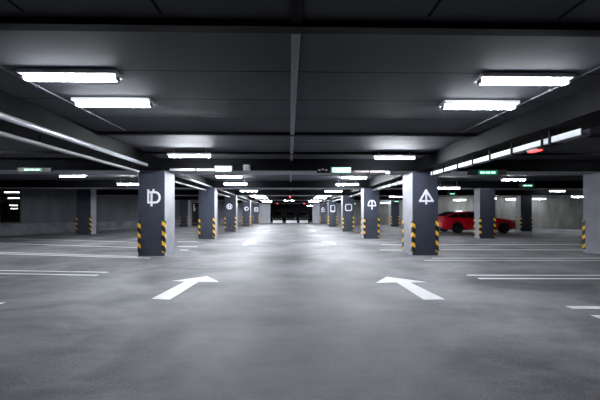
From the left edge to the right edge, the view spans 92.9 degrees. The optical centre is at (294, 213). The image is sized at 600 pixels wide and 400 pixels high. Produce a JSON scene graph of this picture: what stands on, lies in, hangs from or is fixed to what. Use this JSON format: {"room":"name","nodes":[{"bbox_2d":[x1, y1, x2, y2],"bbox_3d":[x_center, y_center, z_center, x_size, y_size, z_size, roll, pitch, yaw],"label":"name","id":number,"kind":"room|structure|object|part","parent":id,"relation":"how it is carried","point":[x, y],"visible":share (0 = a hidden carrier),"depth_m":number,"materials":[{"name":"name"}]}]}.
{"room":"parking garage","nodes":[
{"label":"parking garage","id":0,"kind":"room"},
{"bbox_2d":[21,189,224,223],"bbox_3d":[-16.122,-0.175,16.462,0.204,2.850,43.189,0,0,23],"label":"wall","id":1,"kind":"structure","parent":0,"point":[38,205],"depth_m":18.89,"materials":[{"name":"grey concrete"}]},
{"bbox_2d":[0,189,21,223],"bbox_3d":[-16.663,-0.450,15.173,0.141,2.080,3.343,0,0,23],"label":"window","id":2,"kind":"structure","parent":1,"relation":"in","point":[10,199],"depth_m":16.24,"materials":[{"name":"grey glass"}]},
{"bbox_2d":[0,219,223,235],"bbox_3d":[-16.033,0.930,16.261,0.125,0.640,42.890,0,0,23],"label":"baseboard","id":3,"kind":"structure","parent":1,"relation":"attached to","point":[37,228],"depth_m":18.10,"materials":[{"name":"concrete"}]},
{"bbox_2d":[191,202,198,225],"bbox_3d":[-10.371,0.025,29.829,0.210,2.450,1.370,0,0,23],"label":"door","id":4,"kind":"structure","parent":1,"relation":"in","point":[194,205],"depth_m":29.67,"materials":[{"name":"grey paint"}]},
{"bbox_2d":[237,203,340,222],"bbox_3d":[-0.635,-0.175,36.520,14.396,2.850,0.250,0,0,-1],"label":"wall","id":5,"kind":"structure","parent":0,"point":[264,207],"depth_m":36.35,"materials":[{"name":"black concrete"}]},
{"bbox_2d":[270,204,311,220],"bbox_3d":[-0.822,-0.175,47.093,10.400,2.850,0.200,0,0,-1],"label":"wall","id":6,"kind":"structure","parent":0,"point":[283,208],"depth_m":47.00,"materials":[{"name":"black"}]},
{"bbox_2d":[0,221,599,399],"bbox_3d":[-11.423,1.350,24.154,82.000,0.200,55.300,0,0,-1],"label":"floor","id":7,"kind":"structure","parent":0,"point":[291,313],"depth_m":3.46,"materials":[{"name":"concrete"}]},
{"bbox_2d":[0,273,96,275],"bbox_3d":[-5.854,1.248,5.897,3.784,0.004,0.085,0,0,5],"label":"parking line","id":8,"kind":"object","parent":7,"relation":"on","point":[0,273],"visible":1,"depth_m":5.81,"materials":[{"name":"white paint"}]},
{"bbox_2d":[0,270,106,272],"bbox_3d":[-5.937,1.248,6.200,3.973,0.004,0.085,0,0,5],"label":"parking line","id":9,"kind":"object","parent":7,"relation":"on","point":[0,270],"visible":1,"depth_m":6.11,"materials":[{"name":"white paint"}]},
{"bbox_2d":[10,238,117,241],"bbox_3d":[-10.519,1.248,13.289,7.681,0.004,0.082,0,0,15],"label":"parking line","id":10,"kind":"object","parent":7,"relation":"on","point":[10,238],"visible":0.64,"depth_m":13.13,"materials":[{"name":"white paint"}]},
{"bbox_2d":[0,252,136,256],"bbox_3d":[-8.267,1.248,8.938,7.564,0.004,0.083,0,0,11],"label":"parking line","id":11,"kind":"object","parent":7,"relation":"on","point":[0,252],"visible":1,"depth_m":8.64,"materials":[{"name":"white paint"}]},
{"bbox_2d":[0,253,139,257],"bbox_3d":[-7.756,1.248,8.591,7.573,0.004,0.084,0,0,10],"label":"parking line","id":12,"kind":"object","parent":7,"relation":"on","point":[0,253],"visible":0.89,"depth_m":8.26,"materials":[{"name":"white paint"}]},
{"bbox_2d":[3,243,136,247],"bbox_3d":[-10.188,1.248,11.437,9.115,0.004,0.082,0,0,13],"label":"parking line","id":13,"kind":"object","parent":7,"relation":"on","point":[3,243],"visible":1,"depth_m":11.06,"materials":[{"name":"white paint"}]},
{"bbox_2d":[76,189,95,233],"bbox_3d":[-12.578,-0.175,17.227,0.874,2.850,0.512,0,0,-1],"label":"pillar","id":14,"kind":"structure","parent":7,"relation":"on","point":[85,198],"depth_m":16.98,"materials":[{"name":"stone"}]},
{"bbox_2d":[138,171,174,255],"bbox_3d":[-4.198,0.000,8.712,0.794,2.500,0.752,0,0,-1],"label":"pillar","id":15,"kind":"structure","parent":7,"relation":"on","point":[156,189],"depth_m":8.35,"materials":[{"name":"stone"}]},
{"bbox_2d":[152,276,217,299],"bbox_3d":[-1.827,1.248,4.897,0.912,0.004,1.548,0,0,-1],"label":"arrow marking","id":16,"kind":"object","parent":7,"relation":"on","point":[169,294],"depth_m":4.86,"materials":[{"name":"white paint"}]},
{"bbox_2d":[179,200,190,226],"bbox_3d":[-10.306,0.000,26.888,0.794,2.500,0.752,0,0,-1],"label":"pillar","id":17,"kind":"structure","parent":7,"relation":"on","point":[185,205],"depth_m":26.52,"materials":[{"name":"concrete"}]},
{"bbox_2d":[198,188,216,238],"bbox_3d":[-4.293,0.000,14.181,0.794,2.500,0.572,0,0,-1],"label":"pillar","id":18,"kind":"structure","parent":7,"relation":"on","point":[207,220],"depth_m":13.91,"materials":[{"name":"concrete"}]},
{"bbox_2d":[224,195,236,231],"bbox_3d":[-4.390,0.000,19.750,0.794,2.500,0.572,0,0,-1],"label":"pillar","id":19,"kind":"structure","parent":7,"relation":"on","point":[230,219],"depth_m":19.48,"materials":[{"name":"concrete"}]},
{"bbox_2d":[242,200,250,226],"bbox_3d":[-4.515,0.000,26.899,0.794,2.500,0.572,0,0,-1],"label":"pillar","id":20,"kind":"structure","parent":7,"relation":"on","point":[246,206],"depth_m":26.63,"materials":[{"name":"stone"}]},
{"bbox_2d":[253,203,259,223],"bbox_3d":[-4.651,0.000,34.698,0.794,2.500,0.572,0,0,-1],"label":"pillar","id":21,"kind":"structure","parent":7,"relation":"on","point":[256,207],"depth_m":34.42,"materials":[{"name":"stone"}]},
{"bbox_2d":[272,212,283,221],"bbox_3d":[-2.367,0.530,40.475,1.696,1.440,4.440,0,0,-1],"label":"parked car","id":22,"kind":"object","parent":7,"relation":"on","point":[277,215],"visible":0.88,"depth_m":38.66,"materials":[{"name":"black paint"}]},
{"bbox_2d":[273,220,282,222],"bbox_3d":[-2.169,1.080,37.018,1.228,0.340,0.200,0,0,-1],"label":"block","id":23,"kind":"object","parent":7,"relation":"on","point":[274,221],"visible":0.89,"depth_m":36.92,"materials":[{"name":"grey paint"}]},
{"bbox_2d":[285,212,296,221],"bbox_3d":[-0.527,0.530,40.507,1.696,1.440,4.440,0,0,-1],"label":"parked car","id":24,"kind":"object","parent":7,"relation":"on","point":[290,215],"visible":0.84,"depth_m":38.70,"materials":[{"name":"black paint"}]},
{"bbox_2d":[286,220,296,222],"bbox_3d":[-0.391,1.080,37.049,1.424,0.340,0.200,0,0,-1],"label":"block","id":25,"kind":"object","parent":7,"relation":"on","point":[287,221],"visible":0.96,"depth_m":36.95,"materials":[{"name":"grey paint"}]},
{"bbox_2d":[297,212,308,221],"bbox_3d":[1.223,0.530,40.538,1.696,1.440,4.440,0,0,-1],"label":"parked car","id":26,"kind":"object","parent":7,"relation":"on","point":[302,215],"visible":0.88,"depth_m":38.74,"materials":[{"name":"black paint"}]},
{"bbox_2d":[319,203,325,223],"bbox_3d":[3.437,0.000,34.845,0.794,2.500,0.584,0,0,-1],"label":"pillar","id":27,"kind":"structure","parent":7,"relation":"on","point":[322,208],"depth_m":34.57,"materials":[{"name":"concrete"}]},
{"bbox_2d":[328,200,336,226],"bbox_3d":[3.574,0.000,27.047,0.794,2.500,0.584,0,0,-1],"label":"pillar","id":28,"kind":"structure","parent":7,"relation":"on","point":[332,206],"depth_m":26.76,"materials":[{"name":"stone"}]},
{"bbox_2d":[341,195,353,231],"bbox_3d":[3.698,0.000,19.898,0.794,2.500,0.584,0,0,-1],"label":"pillar","id":29,"kind":"structure","parent":7,"relation":"on","point":[347,204],"depth_m":19.62,"materials":[{"name":"stone"}]},
{"bbox_2d":[361,188,379,238],"bbox_3d":[3.796,0.000,14.328,0.794,2.500,0.584,0,0,-1],"label":"pillar","id":30,"kind":"structure","parent":7,"relation":"on","point":[370,220],"depth_m":14.05,"materials":[{"name":"stone"}]},
{"bbox_2d":[388,200,398,226],"bbox_3d":[9.491,0.000,27.240,0.794,2.500,0.764,0,0,-1],"label":"pillar","id":31,"kind":"structure","parent":7,"relation":"on","point":[393,207],"depth_m":26.87,"materials":[{"name":"stone"}]},
{"bbox_2d":[376,277,443,299],"bbox_3d":[1.933,1.248,4.868,0.970,0.004,1.506,0,0,-1],"label":"arrow marking","id":32,"kind":"object","parent":7,"relation":"on","point":[408,284],"depth_m":4.79,"materials":[{"name":"white paint"}]},
{"bbox_2d":[402,171,438,254],"bbox_3d":[3.891,0.000,8.859,0.794,2.500,0.764,0,0,-1],"label":"pillar","id":33,"kind":"structure","parent":7,"relation":"on","point":[420,223],"depth_m":8.49,"materials":[{"name":"stone"}]},
{"bbox_2d":[440,249,493,249],"bbox_3d":[8.422,1.248,9.774,6.758,0.004,0.090,0,0,1],"label":"parking line","id":34,"kind":"object","parent":7,"relation":"on","point":[440,249],"visible":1,"depth_m":9.84,"materials":[{"name":"white paint"}]},
{"bbox_2d":[438,211,515,232],"bbox_3d":[11.721,0.540,18.757,4.876,1.420,1.908,0,0,-1],"label":"parked car","id":35,"kind":"object","parent":7,"relation":"on","point":[458,221],"visible":0.66,"depth_m":17.94,"materials":[{"name":"red paint"}]},
{"bbox_2d":[474,188,495,238],"bbox_3d":[9.586,0.000,14.374,0.794,2.500,0.474,0,0,-1],"label":"pillar","id":36,"kind":"structure","parent":7,"relation":"on","point":[484,198],"depth_m":14.15,"materials":[{"name":"stone"}]},
{"bbox_2d":[424,260,599,260],"bbox_3d":[6.541,1.248,7.548,6.197,0.004,0.060,0,0,1],"label":"parking line","id":37,"kind":"object","parent":7,"relation":"on","point":[424,260],"visible":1,"depth_m":7.54,"materials":[{"name":"white paint"}]},
{"bbox_2d":[442,244,581,244],"bbox_3d":[9.853,1.248,11.437,7.895,0.004,0.100,0,0,1],"label":"parking line","id":38,"kind":"object","parent":7,"relation":"on","point":[442,244],"visible":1,"depth_m":11.42,"materials":[{"name":"white paint"}]},
{"bbox_2d":[515,195,531,230],"bbox_3d":[16.137,0.000,20.085,0.794,2.500,0.524,0,0,-1],"label":"pillar","id":39,"kind":"structure","parent":7,"relation":"on","point":[523,203],"depth_m":19.84,"materials":[{"name":"concrete"}]},
{"bbox_2d":[468,275,599,275],"bbox_3d":[5.526,1.248,5.746,4.067,0.004,0.085,0,0,0],"label":"parking line","id":40,"kind":"object","parent":7,"relation":"on","point":[468,275],"visible":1,"depth_m":5.72,"materials":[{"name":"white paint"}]},
{"bbox_2d":[478,278,599,278],"bbox_3d":[5.352,1.248,5.456,3.651,0.004,0.085,0,0,0],"label":"parking line","id":41,"kind":"object","parent":7,"relation":"on","point":[478,278],"visible":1,"depth_m":5.46,"materials":[{"name":"white paint"}]},
{"bbox_2d":[564,258,599,258],"bbox_3d":[6.995,1.248,7.934,6.318,0.004,0.070,0,0,0],"label":"parking line","id":42,"kind":"object","parent":7,"relation":"on","point":[564,258],"visible":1,"depth_m":7.89,"materials":[{"name":"white paint"}]},
{"bbox_2d":[566,306,599,308],"bbox_3d":[4.492,1.248,3.768,1.703,0.004,0.110,0,0,1],"label":"parking line","id":43,"kind":"object","parent":7,"relation":"on","point":[572,307],"visible":1,"depth_m":3.77,"materials":[{"name":"white paint"}]},
{"bbox_2d":[582,172,599,253],"bbox_3d":[9.681,0.000,8.890,0.794,2.500,0.624,0,0,-1],"label":"pillar","id":44,"kind":"structure","parent":7,"relation":"on","point":[590,222],"depth_m":8.92,"materials":[{"name":"concrete"}]},
{"bbox_2d":[0,0,599,196],"bbox_3d":[-11.423,-1.700,24.154,82.000,0.200,55.300,0,0,-1],"label":"ceiling","id":45,"kind":"structure","parent":0,"point":[195,81],"depth_m":3.31,"materials":[{"name":"grey concrete"}]},
{"bbox_2d":[17,168,52,171],"bbox_3d":[-7.446,-1.252,8.185,0.950,0.115,0.092,0,0,-1],"label":"exit sign","id":46,"kind":"object","parent":45,"relation":"hanging from","point":[18,169],"visible":1,"depth_m":8.15,"materials":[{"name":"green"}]},
{"bbox_3d":[-7.495,-1.252,8.146,0.520,0.085,0.006,0,0,-1],"label":"lit panel","id":47,"kind":"part","parent":46,"relation":"part of","materials":[{"name":"green"}]},
{"bbox_2d":[0,66,125,130],"bbox_3d":[-3.209,-1.585,3.945,0.040,0.028,3.000,0,0,-1],"label":"conduit","id":48,"kind":"object","parent":45,"relation":"attached to","point":[2,68],"visible":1,"depth_m":3.81,"materials":[{"name":"grey metal"}]},
{"bbox_2d":[16,68,122,81],"bbox_3d":[-2.527,-1.550,3.226,1.080,0.100,0.170,0,0,-1],"label":"ceiling light","id":49,"kind":"object","parent":45,"relation":"attached to","point":[27,74],"visible":1,"depth_m":3.19,"materials":[{"name":"white plastic"}]},
{"bbox_2d":[24,75,116,81],"bbox_3d":[-2.527,-1.526,3.226,1.010,0.048,0.064,0,0,-1],"label":"diffuser","id":50,"kind":"object","parent":49,"relation":"attached to","point":[75,78],"depth_m":3.20,"materials":[{"name":"white plastic"}]},
{"bbox_2d":[58,174,87,176],"bbox_3d":[-9.126,-1.550,11.742,1.080,0.100,0.170,0,0,-1],"label":"ceiling light","id":51,"kind":"object","parent":45,"relation":"attached to","point":[60,175],"visible":1,"depth_m":11.67,"materials":[{"name":"white plastic"}]},
{"bbox_2d":[0,90,160,169],"bbox_3d":[-4.121,-1.424,2.623,0.670,0.348,11.290,0,0,-1],"label":"beam","id":52,"kind":"structure","parent":45,"relation":"attached to","point":[14,106],"depth_m":4.89,"materials":[{"name":"paint"}]},
{"bbox_2d":[0,131,138,171],"bbox_3d":[-4.047,-1.162,3.805,0.090,0.175,7.350,0,0,-1],"label":"ceiling pipe","id":53,"kind":"object","parent":52,"relation":"hanging from","point":[3,134],"visible":1,"depth_m":4.86,"materials":[{"name":"grey galvanised steel"}]},
{"bbox_2d":[0,112,147,166],"bbox_3d":[-3.741,-1.244,3.715,0.127,0.092,7.160,0,0,-1],"label":"ceiling pipe","id":54,"kind":"object","parent":52,"relation":"attached to","point":[3,116],"visible":1,"depth_m":4.55,"materials":[{"name":"silver metal"}]},
{"bbox_2d":[71,97,154,107],"bbox_3d":[-2.540,-1.550,4.006,1.080,0.100,0.170,0,0,-1],"label":"ceiling light","id":55,"kind":"object","parent":45,"relation":"attached to","point":[78,101],"visible":1,"depth_m":3.97,"materials":[{"name":"white plastic"}]},
{"bbox_2d":[76,102,149,106],"bbox_3d":[-2.540,-1.526,4.006,1.010,0.048,0.064,0,0,-1],"label":"diffuser","id":56,"kind":"object","parent":55,"relation":"attached to","point":[78,104],"depth_m":3.98,"materials":[{"name":"white plastic"}]},
{"bbox_2d":[117,178,137,184],"bbox_3d":[-7.510,-1.445,12.971,1.080,0.310,0.170,0,0,-1],"label":"ceiling light","id":57,"kind":"object","parent":45,"relation":"hanging from","point":[120,183],"visible":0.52,"depth_m":12.93,"materials":[{"name":"white plastic"}]},
{"bbox_2d":[167,150,211,156],"bbox_3d":[-2.625,-1.505,7.155,1.080,0.190,0.170,0,0,-1],"label":"ceiling light","id":58,"kind":"object","parent":45,"relation":"hanging from","point":[173,154],"visible":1,"depth_m":7.11,"materials":[{"name":"white plastic"}]},
{"bbox_2d":[169,155,209,156],"bbox_3d":[-2.625,-1.436,7.155,1.010,0.048,0.064,0,0,-1],"label":"diffuser","id":59,"kind":"object","parent":58,"relation":"attached to","point":[169,155],"depth_m":7.12,"materials":[{"name":"white plastic"}]},
{"bbox_2d":[170,168,213,171],"bbox_3d":[-2.970,-1.262,8.264,1.267,0.100,0.090,0,0,-1],"label":"tube","id":60,"kind":"object","parent":45,"relation":"hanging from","point":[195,169],"visible":1,"depth_m":8.23,"materials":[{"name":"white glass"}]},
{"bbox_2d":[175,174,211,187],"bbox_3d":[-4.276,-1.424,11.497,0.670,0.348,4.660,0,0,-1],"label":"beam","id":61,"kind":"structure","parent":45,"relation":"attached to","point":[199,178],"depth_m":11.88,"materials":[{"name":"paint"}]},
{"bbox_2d":[175,178,205,190],"bbox_3d":[-4.178,-1.162,11.329,0.090,0.175,4.160,0,0,-1],"label":"ceiling pipe","id":62,"kind":"object","parent":61,"relation":"hanging from","point":[176,181],"visible":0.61,"depth_m":11.10,"materials":[{"name":"grey metal"}]},
{"bbox_2d":[176,174,212,187],"bbox_3d":[-3.874,-1.244,11.334,0.127,0.092,4.160,0,0,-1],"label":"ceiling pipe","id":63,"kind":"object","parent":61,"relation":"attached to","point":[177,175],"visible":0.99,"depth_m":10.72,"materials":[{"name":"silver metal"}]},
{"bbox_2d":[214,166,232,171],"bbox_3d":[-2.063,-1.293,8.279,0.530,0.180,0.092,0,0,-1],"label":"exit sign","id":64,"kind":"object","parent":45,"relation":"hanging from","point":[216,168],"visible":1,"depth_m":8.24,"materials":[{"name":"white plastic"}]},
{"bbox_2d":[217,189,234,194],"bbox_3d":[-4.373,-1.424,17.061,0.670,0.348,4.670,0,0,-1],"label":"beam","id":65,"kind":"structure","parent":45,"relation":"attached to","point":[227,190],"depth_m":17.90,"materials":[{"name":"paint"}]},
{"bbox_2d":[215,175,241,177],"bbox_3d":[-2.706,-1.535,11.755,1.080,0.130,0.170,0,0,-1],"label":"ceiling light","id":66,"kind":"object","parent":45,"relation":"attached to","point":[217,176],"visible":0.94,"depth_m":11.73,"materials":[{"name":"white plastic"}]},
{"bbox_2d":[217,176,240,177],"bbox_3d":[-2.706,-1.496,11.755,1.010,0.048,0.064,0,0,-1],"label":"diffuser","id":67,"kind":"object","parent":66,"relation":"attached to","point":[217,176],"depth_m":11.73,"materials":[{"name":"white plastic"}]},
{"bbox_2d":[224,183,246,184],"bbox_3d":[-2.731,-1.460,13.204,1.080,0.280,0.170,0,0,-1],"label":"ceiling light","id":68,"kind":"object","parent":45,"relation":"hanging from","point":[224,183],"visible":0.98,"depth_m":13.15,"materials":[{"name":"white plastic"}]},
{"bbox_2d":[237,196,248,199],"bbox_3d":[-4.484,-1.424,23.420,0.670,0.348,6.250,0,0,-1],"label":"beam","id":69,"kind":"structure","parent":45,"relation":"attached to","point":[247,197],"depth_m":23.91,"materials":[{"name":"paint"}]},
{"bbox_2d":[243,165,249,170],"bbox_3d":[-1.387,-1.326,8.283,0.180,0.160,0.108,0,0,-1],"label":"junction box","id":70,"kind":"object","parent":45,"relation":"hanging from","point":[245,167],"visible":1,"depth_m":8.23,"materials":[{"name":"grey"}]},
{"bbox_2d":[240,190,257,191],"bbox_3d":[-2.805,-1.470,17.454,1.080,0.260,0.170,0,0,-1],"label":"ceiling light","id":71,"kind":"object","parent":45,"relation":"hanging from","point":[240,190],"visible":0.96,"depth_m":17.41,"materials":[{"name":"white plastic"}]},
{"bbox_2d":[237,200,340,202],"bbox_3d":[-0.658,-1.424,34.864,14.699,0.348,0.860,0,0,-1],"label":"beam","id":72,"kind":"structure","parent":45,"relation":"attached to","point":[238,201],"depth_m":34.42,"materials":[{"name":"black"}]},
{"bbox_2d":[175,196,402,200],"bbox_3d":[0.877,-1.424,27.089,24.501,0.348,0.860,0,0,-1],"label":"beam","id":73,"kind":"structure","parent":45,"relation":"attached to","point":[381,198],"depth_m":26.63,"materials":[{"name":"black"}]},
{"bbox_2d":[0,180,582,189],"bbox_3d":[5.593,-1.424,14.450,44.912,0.348,0.860,0,0,-1],"label":"beam","id":74,"kind":"structure","parent":45,"relation":"attached to","point":[4,184],"depth_m":13.94,"materials":[{"name":"black concrete"}]},
{"bbox_2d":[290,34,299,190],"bbox_3d":[-0.199,-1.572,14.529,0.076,0.054,24.140,0,0,-1],"label":"beam","id":75,"kind":"structure","parent":45,"relation":"attached to","point":[295,38],"depth_m":3.31,"materials":[{"name":"grey metal"}]},
{"bbox_2d":[290,0,303,22],"bbox_3d":[0.043,-1.579,0.671,0.100,0.039,3.340,0,0,-1],"label":"beam","id":76,"kind":"structure","parent":45,"relation":"attached to","point":[296,6],"depth_m":2.20,"materials":[{"name":"paint"}]},
{"bbox_2d":[0,16,599,36],"bbox_3d":[3.191,-1.569,2.451,50.134,0.058,0.090,0,0,-1],"label":"beam","id":77,"kind":"structure","parent":45,"relation":"attached to","point":[20,23],"depth_m":2.37,"materials":[{"name":"black concrete"}]},
{"bbox_2d":[0,158,599,174],"bbox_3d":[4.442,-1.424,8.869,47.408,0.348,0.860,0,0,-1],"label":"beam","id":78,"kind":"structure","parent":45,"relation":"attached to","point":[7,165],"depth_m":8.40,"materials":[{"name":"black concrete"}]},
{"bbox_2d":[0,151,599,155],"bbox_3d":[4.240,-1.569,7.540,47.858,0.058,0.090,0,0,-1],"label":"beam","id":79,"kind":"structure","parent":45,"relation":"attached to","point":[1,152],"depth_m":7.45,"materials":[{"name":"black concrete"}]},
{"bbox_2d":[317,168,329,172],"bbox_3d":[0.848,-1.263,8.339,0.380,0.150,0.074,0,0,-1],"label":"sign","id":80,"kind":"object","parent":45,"relation":"hanging from","point":[319,170],"visible":1,"depth_m":8.30,"materials":[{"name":"paint"}]},
{"bbox_2d":[325,190,341,191],"bbox_3d":[2.412,-1.470,17.695,1.080,0.260,0.170,0,0,-1],"label":"ceiling light","id":81,"kind":"object","parent":45,"relation":"hanging from","point":[325,190],"visible":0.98,"depth_m":17.64,"materials":[{"name":"white plastic"}]},
{"bbox_2d":[329,196,340,199],"bbox_3d":[3.664,-1.424,23.562,0.670,0.348,6.250,0,0,-1],"label":"beam","id":82,"kind":"structure","parent":45,"relation":"attached to","point":[330,197],"depth_m":24.25,"materials":[{"name":"paint"}]},
{"bbox_2d":[96,190,582,195],"bbox_3d":[6.096,-1.424,20.029,41.111,0.348,0.860,0,0,-1],"label":"beam","id":83,"kind":"structure","parent":45,"relation":"attached to","point":[98,192],"depth_m":19.62,"materials":[{"name":"black"}]},
{"bbox_2d":[330,167,351,172],"bbox_3d":[1.361,-1.264,8.338,0.610,0.180,0.092,0,0,-1],"label":"exit sign","id":84,"kind":"object","parent":45,"relation":"hanging from","point":[332,169],"visible":1,"depth_m":8.30,"materials":[{"name":"white plastic"}]},
{"bbox_2d":[336,179,358,184],"bbox_3d":[2.486,-1.460,13.445,1.080,0.280,0.170,0,0,-1],"label":"ceiling light","id":85,"kind":"object","parent":45,"relation":"hanging from","point":[355,183],"visible":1,"depth_m":13.41,"materials":[{"name":"white plastic"}]},
{"bbox_2d":[98,131,599,137],"bbox_3d":[3.868,-1.569,5.733,48.666,0.058,0.090,0,0,-1],"label":"beam","id":86,"kind":"structure","parent":45,"relation":"attached to","point":[101,133],"depth_m":5.63,"materials":[{"name":"black metal"}]},
{"bbox_2d":[344,189,360,194],"bbox_3d":[3.775,-1.424,17.203,0.670,0.348,4.670,0,0,-1],"label":"beam","id":87,"kind":"structure","parent":45,"relation":"attached to","point":[346,191],"depth_m":17.48,"materials":[{"name":"paint"}]},
{"bbox_2d":[348,193,360,197],"bbox_3d":[3.722,-1.145,17.083,0.180,0.210,4.270,0,0,-1],"label":"cable tray","id":88,"kind":"object","parent":87,"relation":"attached to","point":[357,194],"visible":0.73,"depth_m":17.24,"materials":[{"name":"grey metal"}]},
{"bbox_2d":[341,175,366,178],"bbox_3d":[2.511,-1.535,11.996,1.080,0.130,0.170,0,0,-1],"label":"ceiling light","id":89,"kind":"object","parent":45,"relation":"attached to","point":[344,176],"visible":1,"depth_m":11.96,"materials":[{"name":"white plastic"}]},
{"bbox_2d":[353,170,384,172],"bbox_3d":[2.183,-1.223,8.357,0.942,0.080,0.084,0,0,-1],"label":"tube","id":90,"kind":"object","parent":45,"relation":"hanging from","point":[368,171],"visible":1,"depth_m":8.33,"materials":[{"name":"grey paint"}]},
{"bbox_2d":[366,175,402,187],"bbox_3d":[3.873,-1.424,11.639,0.670,0.348,4.660,0,0,-1],"label":"beam","id":91,"kind":"structure","parent":45,"relation":"attached to","point":[380,180],"depth_m":11.72,"materials":[{"name":"paint"}]},
{"bbox_2d":[372,179,402,191],"bbox_3d":[3.820,-1.145,11.518,0.180,0.210,4.260,0,0,-1],"label":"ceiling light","id":92,"kind":"object","parent":91,"relation":"attached to","point":[397,183],"visible":0.81,"depth_m":11.42,"materials":[{"name":"grey plastic"}]},
{"bbox_2d":[373,152,415,158],"bbox_3d":[2.591,-1.505,7.396,1.080,0.190,0.170,0,0,-1],"label":"ceiling light","id":93,"kind":"object","parent":45,"relation":"hanging from","point":[409,156],"visible":1,"depth_m":7.36,"materials":[{"name":"white plastic"}]},
{"bbox_2d":[375,157,413,158],"bbox_3d":[2.591,-1.436,7.396,1.010,0.048,0.064,0,0,-1],"label":"diffuser","id":94,"kind":"object","parent":93,"relation":"attached to","point":[375,157],"depth_m":7.37,"materials":[{"name":"white plastic"}]},
{"bbox_2d":[438,186,460,188],"bbox_3d":[7.256,-1.381,13.429,1.080,0.438,0.170,0,0,-1],"label":"ceiling light","id":95,"kind":"object","parent":45,"relation":"hanging from","point":[439,187],"visible":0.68,"depth_m":13.36,"materials":[{"name":"white plastic"}]},
{"bbox_2d":[439,100,519,109],"bbox_3d":[2.649,-1.550,4.097,1.080,0.100,0.170,0,0,-1],"label":"ceiling light","id":96,"kind":"object","parent":45,"relation":"attached to","point":[446,104],"visible":1,"depth_m":4.06,"materials":[{"name":"white plastic"}]},
{"bbox_2d":[444,105,514,109],"bbox_3d":[2.649,-1.526,4.097,1.010,0.048,0.064,0,0,-1],"label":"diffuser","id":97,"kind":"object","parent":96,"relation":"attached to","point":[500,107],"depth_m":4.07,"materials":[{"name":"white plastic"}]},
{"bbox_2d":[467,170,506,175],"bbox_3d":[5.684,-1.205,8.414,1.120,0.160,0.092,0,0,-1],"label":"exit sign","id":98,"kind":"object","parent":45,"relation":"hanging from","point":[469,172],"visible":1,"depth_m":8.38,"materials":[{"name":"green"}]},
{"bbox_3d":[5.685,-1.205,8.376,0.560,0.130,0.006,0,0,-1],"label":"lit panel","id":99,"kind":"part","parent":98,"relation":"part of","materials":[{"name":"green plastic"}]},
{"bbox_2d":[416,81,599,170],"bbox_3d":[4.027,-1.424,2.766,0.670,0.348,11.290,0,0,-1],"label":"beam","id":100,"kind":"structure","parent":45,"relation":"attached to","point":[578,109],"depth_m":4.55,"materials":[{"name":"paint"}]},
{"bbox_2d":[431,128,590,175],"bbox_3d":[3.917,-1.145,5.919,0.180,0.210,4.100,0,0,-1],"label":"cable tray","id":101,"kind":"object","parent":100,"relation":"attached to","point":[552,140],"visible":1,"depth_m":4.91,"materials":[{"name":"white metal"}]},
{"bbox_2d":[526,147,543,152],"bbox_3d":[3.939,-1.034,4.670,0.120,0.048,0.200,0,0,-1],"label":"lamp","id":102,"kind":"object","parent":101,"relation":"attached to","point":[537,149],"visible":1,"depth_m":4.61,"materials":[{"name":"red plastic"}]},
{"bbox_2d":[500,177,526,180],"bbox_3d":[9.659,-1.524,12.570,1.080,0.152,0.170,0,0,-1],"label":"ceiling light","id":103,"kind":"object","parent":45,"relation":"attached to","point":[504,178],"visible":1,"depth_m":12.54,"materials":[{"name":"white plastic"}]},
{"bbox_2d":[502,179,524,180],"bbox_3d":[9.659,-1.474,12.570,1.010,0.048,0.064,0,0,-1],"label":"diffuser","id":104,"kind":"object","parent":103,"relation":"attached to","point":[502,179],"depth_m":12.56,"materials":[{"name":"white plastic"}]},
{"bbox_2d":[473,72,575,85],"bbox_3d":[2.663,-1.550,3.317,1.080,0.100,0.170,0,0,-1],"label":"ceiling light","id":105,"kind":"object","parent":45,"relation":"attached to","point":[485,78],"visible":1,"depth_m":3.28,"materials":[{"name":"white plastic"}]},
{"bbox_2d":[479,79,567,84],"bbox_3d":[2.663,-1.526,3.317,1.010,0.048,0.064,0,0,-1],"label":"diffuser","id":106,"kind":"object","parent":105,"relation":"attached to","point":[481,81],"depth_m":3.29,"materials":[{"name":"white plastic"}]},
{"bbox_2d":[519,179,535,186],"bbox_3d":[10.926,-1.415,13.387,0.750,0.367,0.092,0,0,-1],"label":"exit sign","id":107,"kind":"object","parent":45,"relation":"hanging from","point":[521,184],"visible":0.98,"depth_m":13.35,"materials":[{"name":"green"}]},
{"bbox_2d":[461,66,599,132],"bbox_3d":[3.290,-1.585,4.058,0.040,0.028,3.000,0,0,-1],"label":"conduit","id":108,"kind":"object","parent":45,"relation":"attached to","point":[598,67],"visible":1,"depth_m":3.82,"materials":[{"name":"grey metal"}]},
{"bbox_2d":[548,190,565,191],"bbox_3d":[17.695,-1.536,19.212,1.080,0.128,0.170,0,0,-1],"label":"ceiling light","id":109,"kind":"object","parent":45,"relation":"attached to","point":[548,190],"visible":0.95,"depth_m":19.18,"materials":[{"name":"white plastic"}]},
{"bbox_2d":[354,196,582,228],"bbox_3d":[22.273,-0.175,19.703,11.127,2.850,45.077,0,0,-30],"label":"wall","id":110,"kind":"structure","parent":0,"point":[553,212],"depth_m":23.33,"materials":[{"name":"concrete"}]}
]}

